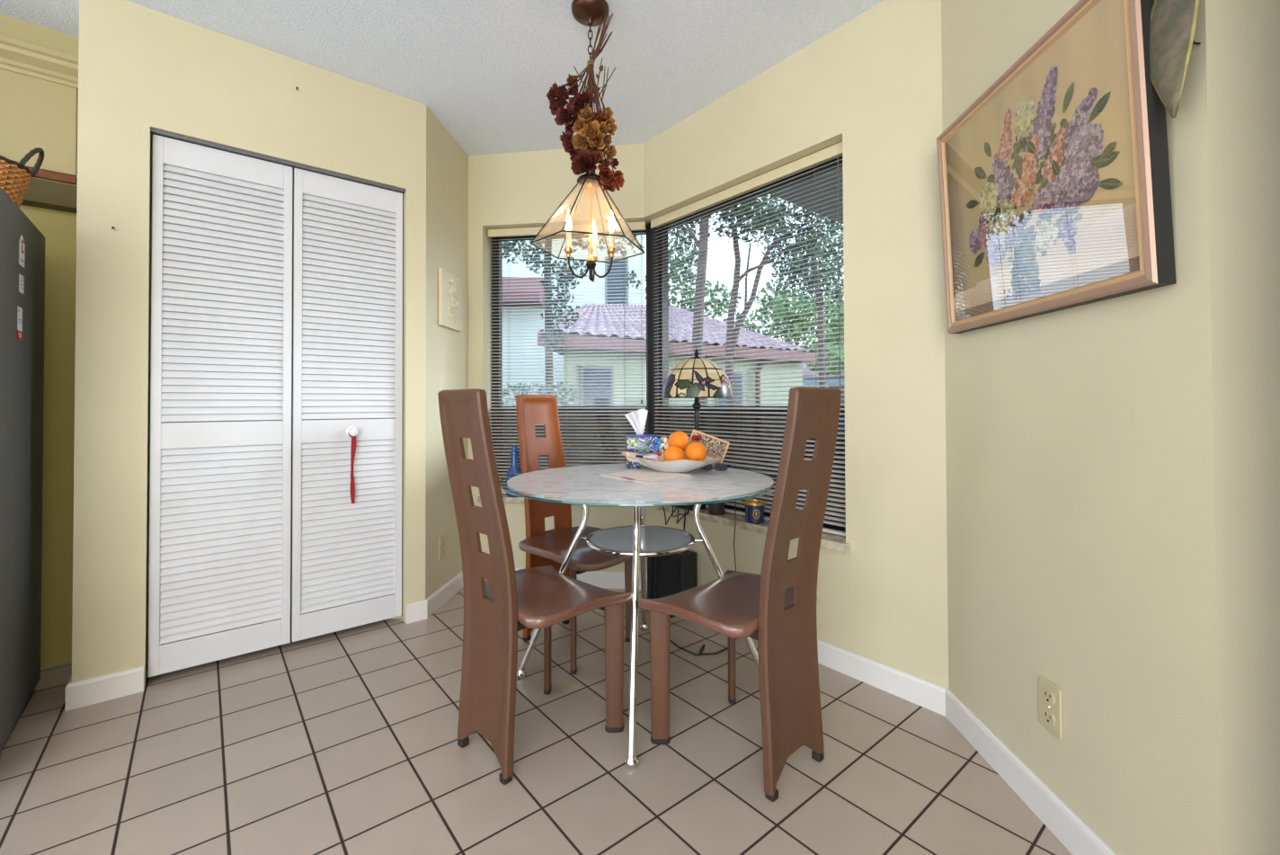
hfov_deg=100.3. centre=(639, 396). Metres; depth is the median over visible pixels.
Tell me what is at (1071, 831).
baseboard
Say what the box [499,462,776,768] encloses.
dining table
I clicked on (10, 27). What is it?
wall
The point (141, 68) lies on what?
wall
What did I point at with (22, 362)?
refrigerator
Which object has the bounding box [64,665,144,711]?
baseboard
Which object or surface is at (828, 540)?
window
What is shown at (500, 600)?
dining chair
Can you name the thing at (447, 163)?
wall
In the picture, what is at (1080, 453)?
wall
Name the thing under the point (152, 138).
wall
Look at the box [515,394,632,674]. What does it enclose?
dining chair
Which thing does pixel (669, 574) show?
case
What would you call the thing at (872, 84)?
wall
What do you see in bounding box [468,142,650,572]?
wall
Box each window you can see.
[477,224,648,503]
[645,156,850,552]
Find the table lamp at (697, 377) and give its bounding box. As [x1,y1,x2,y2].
[661,348,736,570]
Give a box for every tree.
[502,235,644,394]
[645,223,808,341]
[668,193,791,406]
[724,194,844,406]
[762,217,843,387]
[769,219,844,377]
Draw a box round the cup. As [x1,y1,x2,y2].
[708,501,724,515]
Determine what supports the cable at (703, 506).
on the window at (828, 540)
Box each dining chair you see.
[437,388,631,784]
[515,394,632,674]
[639,386,841,801]
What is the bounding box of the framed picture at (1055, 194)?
[936,0,1176,333]
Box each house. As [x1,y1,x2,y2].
[502,234,815,406]
[802,334,844,406]
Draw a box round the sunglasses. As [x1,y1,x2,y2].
[700,462,728,471]
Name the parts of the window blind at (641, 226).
ladder cord, head rail, pull cord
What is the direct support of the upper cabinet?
attached to the wall at (58, 227)
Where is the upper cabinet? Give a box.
[0,35,78,186]
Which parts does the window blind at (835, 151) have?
ladder cord, head rail, rail, pull cord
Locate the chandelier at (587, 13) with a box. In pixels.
[529,0,645,282]
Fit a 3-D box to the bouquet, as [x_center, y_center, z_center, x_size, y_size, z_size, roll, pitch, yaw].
[-0.197,-1.054,1.901,0.282,0.644,0.106,0,-1,3]
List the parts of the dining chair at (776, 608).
leg, seat frame, seat, leg, backrest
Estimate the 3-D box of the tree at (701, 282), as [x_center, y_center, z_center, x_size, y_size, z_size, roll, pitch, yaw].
[0.784,-0.885,5.268,2.081,4.166,1.537,0,-1,0]
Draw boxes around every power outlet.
[438,533,444,559]
[1038,675,1062,739]
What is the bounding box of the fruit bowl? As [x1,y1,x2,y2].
[621,451,724,472]
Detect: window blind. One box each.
[488,221,646,493]
[650,142,845,536]
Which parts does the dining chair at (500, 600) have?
backrest, leg, seat, seat frame, leg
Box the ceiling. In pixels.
[0,0,883,155]
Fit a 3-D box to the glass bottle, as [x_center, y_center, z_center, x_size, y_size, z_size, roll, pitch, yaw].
[-0.712,0.423,3.029,0.096,0.286,0.096,0,-1,0]
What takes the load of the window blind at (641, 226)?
attached to the window at (516, 500)
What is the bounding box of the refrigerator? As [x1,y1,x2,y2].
[0,186,45,751]
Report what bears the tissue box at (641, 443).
on the dining table
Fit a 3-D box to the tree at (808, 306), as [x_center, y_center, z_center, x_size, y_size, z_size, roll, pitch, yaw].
[5.250,-1.852,14.995,3.084,6.328,2.754,0,-1,-38]
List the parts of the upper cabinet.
wood rail, crown moulding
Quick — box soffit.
[768,166,843,223]
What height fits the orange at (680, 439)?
0.082 m
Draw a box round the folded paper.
[624,452,659,462]
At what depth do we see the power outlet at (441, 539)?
2.69 m
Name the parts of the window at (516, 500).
sill, pane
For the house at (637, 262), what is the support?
on the ground
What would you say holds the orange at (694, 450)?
in the fruit bowl
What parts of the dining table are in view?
leg, leg, glass, shelf glass, leg, leg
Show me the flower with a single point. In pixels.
(696, 437)
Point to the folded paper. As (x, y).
(628, 454)
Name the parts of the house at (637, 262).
pane, pane, pane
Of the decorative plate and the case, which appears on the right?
the decorative plate
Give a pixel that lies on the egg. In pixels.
(662, 444)
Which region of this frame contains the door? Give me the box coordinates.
[147,127,405,676]
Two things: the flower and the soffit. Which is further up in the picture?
the soffit
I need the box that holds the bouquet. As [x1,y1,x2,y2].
[546,13,624,192]
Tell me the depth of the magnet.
1.65 m
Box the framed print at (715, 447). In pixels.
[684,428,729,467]
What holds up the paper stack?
on the dining table
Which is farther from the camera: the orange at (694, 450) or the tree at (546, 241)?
the tree at (546, 241)
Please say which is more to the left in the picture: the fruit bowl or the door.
the door
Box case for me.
[647,550,696,598]
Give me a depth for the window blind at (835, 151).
2.40 m
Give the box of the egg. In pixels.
[654,436,669,453]
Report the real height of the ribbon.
0.329 m
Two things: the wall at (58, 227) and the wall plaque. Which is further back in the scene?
the wall plaque
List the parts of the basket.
handle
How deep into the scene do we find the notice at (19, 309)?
1.64 m
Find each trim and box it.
[0,173,77,213]
[647,222,666,451]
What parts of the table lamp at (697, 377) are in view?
stem, lamp shade, power cord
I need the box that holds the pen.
[635,454,656,459]
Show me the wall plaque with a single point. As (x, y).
(449, 285)
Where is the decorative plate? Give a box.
[1149,0,1199,118]
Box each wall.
[0,14,78,56]
[19,204,76,667]
[71,0,426,689]
[147,138,379,633]
[378,105,468,618]
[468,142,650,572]
[643,0,948,688]
[941,0,1279,854]
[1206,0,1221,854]
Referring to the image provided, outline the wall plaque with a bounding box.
[438,267,462,331]
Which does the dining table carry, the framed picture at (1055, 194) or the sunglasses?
the sunglasses
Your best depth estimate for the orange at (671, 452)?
2.04 m
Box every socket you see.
[1042,687,1054,704]
[1042,708,1055,725]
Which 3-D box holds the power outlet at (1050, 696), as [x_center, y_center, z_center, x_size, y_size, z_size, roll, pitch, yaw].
[0.974,0.739,1.272,0.011,0.116,0.072,0,-1,2]
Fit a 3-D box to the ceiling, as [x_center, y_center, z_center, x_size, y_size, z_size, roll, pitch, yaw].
[-1.405,-1.478,-0.180,9.200,0.100,7.600,0,-1,0]
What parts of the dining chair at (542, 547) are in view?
backrest, leg, seat, leg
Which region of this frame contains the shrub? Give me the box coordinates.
[502,382,578,406]
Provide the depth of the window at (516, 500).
3.13 m
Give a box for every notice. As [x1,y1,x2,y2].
[17,306,22,340]
[18,274,24,293]
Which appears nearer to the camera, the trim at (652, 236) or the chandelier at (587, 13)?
the chandelier at (587, 13)
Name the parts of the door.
louvre panel, louvre panel, louvre panel, louvre panel, knob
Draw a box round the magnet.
[18,235,25,267]
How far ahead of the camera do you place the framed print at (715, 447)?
2.21 m
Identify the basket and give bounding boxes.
[0,147,44,207]
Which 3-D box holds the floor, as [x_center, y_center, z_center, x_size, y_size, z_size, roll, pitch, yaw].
[-1.396,1.052,-0.214,9.200,0.080,7.600,0,-1,0]
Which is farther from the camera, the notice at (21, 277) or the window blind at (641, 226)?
the window blind at (641, 226)
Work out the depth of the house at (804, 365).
17.01 m
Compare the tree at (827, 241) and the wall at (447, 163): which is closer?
the wall at (447, 163)
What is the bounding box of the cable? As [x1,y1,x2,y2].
[669,638,736,655]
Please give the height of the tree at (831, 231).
3.690 m
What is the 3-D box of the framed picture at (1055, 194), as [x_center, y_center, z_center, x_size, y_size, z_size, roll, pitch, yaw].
[0.940,-0.504,1.313,0.068,0.613,0.700,0,-1,2]
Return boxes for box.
[624,408,657,468]
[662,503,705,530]
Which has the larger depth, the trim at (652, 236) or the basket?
the trim at (652, 236)
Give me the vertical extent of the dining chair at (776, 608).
1.050 m
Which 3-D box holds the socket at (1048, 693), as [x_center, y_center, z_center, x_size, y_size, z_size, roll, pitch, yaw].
[0.972,0.714,1.272,0.003,0.027,0.037,0,-1,2]
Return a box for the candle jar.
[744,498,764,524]
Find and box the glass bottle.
[506,445,522,497]
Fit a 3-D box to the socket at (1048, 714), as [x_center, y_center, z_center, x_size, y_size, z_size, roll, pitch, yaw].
[0.972,0.763,1.271,0.003,0.027,0.037,0,-1,2]
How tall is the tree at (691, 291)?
6.612 m
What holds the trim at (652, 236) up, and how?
attached to the wall at (872, 84)
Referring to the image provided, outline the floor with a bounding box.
[0,586,1072,854]
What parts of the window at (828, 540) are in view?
sill, pane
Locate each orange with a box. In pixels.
[663,445,684,461]
[667,431,689,450]
[684,442,706,461]
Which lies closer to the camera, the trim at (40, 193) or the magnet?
the magnet
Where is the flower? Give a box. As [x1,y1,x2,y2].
[691,435,702,442]
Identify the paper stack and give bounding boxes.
[600,468,693,483]
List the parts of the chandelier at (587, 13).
bulb, lamp arm, shade frame, chain, bulb, lamp arm, bulb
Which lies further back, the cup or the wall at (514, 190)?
the wall at (514, 190)
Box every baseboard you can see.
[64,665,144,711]
[406,568,1117,854]
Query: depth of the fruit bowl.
2.02 m
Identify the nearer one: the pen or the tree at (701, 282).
the pen
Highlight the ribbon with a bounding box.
[348,433,356,503]

